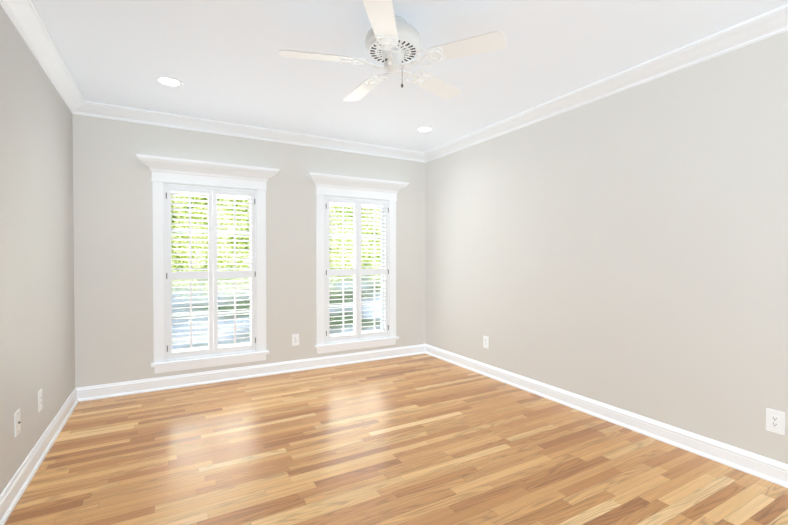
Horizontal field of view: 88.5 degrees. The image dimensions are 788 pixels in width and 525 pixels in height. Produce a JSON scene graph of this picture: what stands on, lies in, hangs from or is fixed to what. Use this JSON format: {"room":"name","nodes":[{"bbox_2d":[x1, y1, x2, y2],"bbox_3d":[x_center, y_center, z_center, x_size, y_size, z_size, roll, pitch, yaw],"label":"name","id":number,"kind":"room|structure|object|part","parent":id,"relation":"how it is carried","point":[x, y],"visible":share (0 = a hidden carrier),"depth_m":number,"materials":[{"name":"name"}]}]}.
{"room":"empty room","nodes":[
{"label":"empty room","id":0,"kind":"room"},
{"bbox_2d":[0,5,74,494],"bbox_3d":[-1.711,-0.061,1.349,0.180,2.740,5.660,0,1,-29],"label":"wall","id":1,"kind":"structure","parent":0,"point":[37,338],"depth_m":2.55,"materials":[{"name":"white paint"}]},
{"bbox_2d":[14,409,20,436],"bbox_3d":[-2.115,0.902,2.277,0.015,0.134,0.084,0,1,-29],"label":"outlet","id":2,"kind":"object","parent":1,"relation":"attached to","point":[17,422],"visible":0.98,"depth_m":2.27,"materials":[{"name":"white plastic"}]},
{"bbox_2d":[0,387,79,524],"bbox_3d":[-1.620,1.245,1.418,0.030,0.125,5.300,0,1,-29],"label":"baseboard","id":3,"kind":"structure","parent":1,"relation":"attached to","point":[10,496],"depth_m":2.50,"materials":[{"name":"white wood"}]},
{"bbox_2d":[38,389,42,412],"bbox_3d":[-2.347,0.916,2.685,0.009,0.134,0.084,0,1,-29],"label":"electrical outlet","id":4,"kind":"object","parent":1,"relation":"attached to","point":[40,403],"visible":0.98,"depth_m":2.67,"materials":[{"name":"white plastic"}]},
{"bbox_2d":[0,0,87,115],"bbox_3d":[-1.587,-1.378,1.402,0.105,0.108,5.300,0,1,-29],"label":"crown molding","id":5,"kind":"structure","parent":1,"relation":"attached to","point":[24,16],"depth_m":2.64,"materials":[{"name":"white"}]},
{"bbox_2d":[72,114,425,387],"bbox_3d":[-1.290,-0.104,4.730,3.870,2.740,0.180,0,1,-29],"label":"wall","id":6,"kind":"structure","parent":0,"point":[113,248],"depth_m":4.08,"materials":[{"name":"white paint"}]},
{"bbox_2d":[136,154,279,362],"bbox_3d":[-1.914,-0.016,4.273,1.341,2.025,0.286,0,1,-29],"label":"window","id":7,"kind":"structure","parent":6,"relation":"in","point":[158,179],"depth_m":4.22,"materials":[{"name":"white wood"}]},
{"bbox_3d":[-1.973,0.100,4.380,0.881,1.766,0.045,0,1,-29],"label":"window sash","id":8,"kind":"part","parent":7,"relation":"part of","materials":[{"name":"white wood"}]},
{"bbox_3d":[-1.919,0.101,4.284,0.905,1.790,0.046,0,1,-29],"label":"window shutter frame","id":9,"kind":"part","parent":7,"relation":"part of","materials":[{"name":"white wood"}]},
{"bbox_2d":[166,186,254,358],"bbox_3d":[-1.917,0.101,4.279,0.851,1.746,0.028,0,1,-29],"label":"frame","id":10,"kind":"object","parent":7,"relation":"attached to","point":[212,274],"visible":0.98,"depth_m":4.26,"materials":[{"name":"white wood"}]},
{"bbox_2d":[171,193,250,349],"bbox_3d":[-1.917,0.095,4.279,0.764,1.596,0.060,0,1,-29],"label":"louvres","id":11,"kind":"object","parent":10,"relation":"attached to","point":[199,205],"visible":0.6,"depth_m":4.23,"materials":[{"name":"white wood"}]},
{"bbox_2d":[189,193,235,348],"bbox_3d":[-1.897,0.087,4.245,0.447,1.588,0.013,0,1,-29],"label":"rods","id":12,"kind":"object","parent":11,"relation":"attached to","point":[190,255],"visible":1,"depth_m":4.14,"materials":[{"name":"white wood"}]},
{"bbox_3d":[-1.975,0.100,4.384,0.861,1.746,0.004,0,1,-29],"label":"glass","id":13,"kind":"part","parent":7,"relation":"part of","materials":[{"name":"clear glass"}]},
{"bbox_2d":[166,193,255,351],"bbox_3d":[-1.909,0.096,4.265,0.861,1.596,0.008,0,1,-29],"label":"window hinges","id":14,"kind":"object","parent":7,"relation":"attached to","point":[166,274],"visible":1,"depth_m":4.06,"materials":[{"name":"grey metal"}]},
{"bbox_2d":[151,350,268,373],"bbox_3d":[-1.910,1.049,4.280,1.133,0.105,0.093,0,1,-29],"label":"window sill","id":15,"kind":"structure","parent":6,"relation":"attached to","point":[179,365],"depth_m":4.24,"materials":[{"name":"white wood"}]},
{"bbox_2d":[80,344,423,401],"bbox_3d":[-1.239,1.204,4.655,3.810,0.125,0.030,0,1,-29],"label":"baseboard","id":16,"kind":"structure","parent":6,"relation":"attached to","point":[87,393],"depth_m":4.38,"materials":[{"name":"white wood"}]},
{"bbox_2d":[88,101,423,161],"bbox_3d":[-1.221,-1.419,4.589,3.630,0.108,0.105,0,1,-29],"label":"crown molding","id":17,"kind":"structure","parent":6,"relation":"attached to","point":[95,109],"depth_m":4.34,"materials":[{"name":"white wood"}]},
{"bbox_2d":[292,334,298,345],"bbox_3d":[-1.147,0.902,4.715,0.084,0.134,0.009,0,1,-29],"label":"electrical outlet","id":18,"kind":"object","parent":6,"relation":"attached to","point":[295,339],"visible":1,"depth_m":4.71,"materials":[{"name":"white plastic"}]},
{"bbox_2d":[315,336,398,353],"bbox_3d":[-0.449,1.038,5.102,1.133,0.105,0.093,0,1,-29],"label":"window sill","id":19,"kind":"structure","parent":6,"relation":"attached to","point":[344,346],"depth_m":5.06,"materials":[{"name":"white wood"}]},
{"bbox_2d":[306,172,408,344],"bbox_3d":[-0.453,-0.027,5.096,1.341,2.025,0.286,0,1,-29],"label":"window","id":20,"kind":"structure","parent":6,"relation":"in","point":[321,192],"depth_m":5.06,"materials":[{"name":"white wood"}]},
{"bbox_3d":[-0.514,0.089,5.206,0.861,1.746,0.004,0,1,-29],"label":"glass","id":21,"kind":"part","parent":20,"relation":"part of","materials":[{"name":"clear glass"}]},
{"bbox_3d":[-0.512,0.089,5.202,0.881,1.766,0.045,0,1,-29],"label":"window sash","id":22,"kind":"part","parent":20,"relation":"part of","materials":[{"name":"white wood"}]},
{"bbox_3d":[-0.458,0.091,5.106,0.905,1.790,0.046,0,1,-29],"label":"window shutter frame","id":23,"kind":"part","parent":20,"relation":"part of","materials":[{"name":"white wood"}]},
{"bbox_2d":[326,198,387,341],"bbox_3d":[-0.455,0.091,5.102,0.851,1.746,0.028,0,1,-29],"label":"shutter panels","id":24,"kind":"object","parent":20,"relation":"attached to","point":[357,271],"visible":0.96,"depth_m":5.09,"materials":[{"name":"white wood"}]},
{"bbox_2d":[329,204,385,334],"bbox_3d":[-0.455,0.084,5.102,0.764,1.596,0.060,0,1,-29],"label":"louvres","id":25,"kind":"object","parent":24,"relation":"attached to","point":[355,258],"visible":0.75,"depth_m":5.07,"materials":[{"name":"white wood"}]},
{"bbox_2d":[342,204,374,332],"bbox_3d":[-0.436,0.076,5.067,0.447,1.588,0.013,0,1,-29],"label":"rods","id":26,"kind":"object","parent":25,"relation":"attached to","point":[343,263],"visible":1,"depth_m":4.96,"materials":[{"name":"white wood"}]},
{"bbox_2d":[4,354,787,524],"bbox_3d":[0.054,1.371,2.361,4.230,0.150,5.660,0,1,-29],"label":"floor","id":27,"kind":"structure","parent":0,"point":[422,439],"depth_m":2.61,"materials":[{"name":"brown wood"}]},
{"bbox_2d":[32,0,787,151],"bbox_3d":[0.054,-1.519,2.324,4.230,0.150,5.660,0,1,-29],"label":"ceiling","id":28,"kind":"structure","parent":0,"point":[223,60],"depth_m":2.82,"materials":[{"name":"white paint"}]},
{"bbox_2d":[155,76,183,86],"bbox_3d":[-1.805,-1.453,3.252,0.200,0.008,0.200,0,1,-29],"label":"recessed light","id":29,"kind":"object","parent":28,"relation":"in","point":[168,81],"visible":0.96,"depth_m":3.25,"materials":[{"name":"white"}]},
{"bbox_2d":[279,0,506,100],"bbox_3d":[-0.031,-1.250,2.488,1.286,0.391,1.227,0,1,-29],"label":"ceiling fan","id":30,"kind":"object","parent":28,"relation":"hanging from","point":[392,42],"visible":1,"depth_m":2.33,"materials":[{"name":"white painted metal"},{"name":"white painted wood"}]},
{"bbox_2d":[416,126,433,131],"bbox_3d":[0.338,-1.468,4.459,0.200,0.008,0.200,0,1,-29],"label":"recessed light","id":31,"kind":"object","parent":28,"relation":"in","point":[424,129],"visible":0.96,"depth_m":4.45,"materials":[{"name":"white"}]},
{"bbox_2d":[426,31,787,463],"bbox_3d":[1.818,-0.087,3.336,0.180,2.740,5.660,0,1,-29],"label":"wall","id":32,"kind":"structure","parent":0,"point":[627,250],"depth_m":3.05,"materials":[{"name":"grey paint"}]},
{"bbox_2d":[483,336,488,348],"bbox_3d":[1.034,0.896,4.550,0.009,0.134,0.084,0,1,-29],"label":"electrical outlet","id":33,"kind":"object","parent":32,"relation":"attached to","point":[485,341],"visible":1,"depth_m":4.54,"materials":[{"name":"white plastic"}]},
{"bbox_2d":[420,4,787,162],"bbox_3d":[1.695,-1.402,3.249,0.105,0.108,5.300,0,1,-29],"label":"crown molding","id":34,"kind":"structure","parent":32,"relation":"attached to","point":[774,22],"depth_m":2.99,"materials":[{"name":"white wood"}]},
{"bbox_2d":[424,344,787,487],"bbox_3d":[1.727,1.221,3.301,0.030,0.125,5.300,0,1,-29],"label":"baseboard","id":35,"kind":"structure","parent":32,"relation":"attached to","point":[764,468],"depth_m":3.04,"materials":[{"name":"white wood"}]},
{"bbox_2d":[766,408,784,435],"bbox_3d":[2.251,0.940,2.387,0.009,0.134,0.084,0,1,-29],"label":"electrical outlet","id":36,"kind":"object","parent":32,"relation":"attached to","point":[775,421],"visible":1,"depth_m":2.38,"materials":[{"name":"white plastic"}]},
{"label":"outside","id":37,"kind":"structure","parent":0,"visible":0},
{"bbox_2d":[171,192,380,348],"bbox_3d":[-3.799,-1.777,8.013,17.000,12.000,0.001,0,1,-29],"label":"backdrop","id":38,"kind":"structure","parent":37,"point":[180,346],"depth_m":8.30,"materials":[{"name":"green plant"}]}
]}

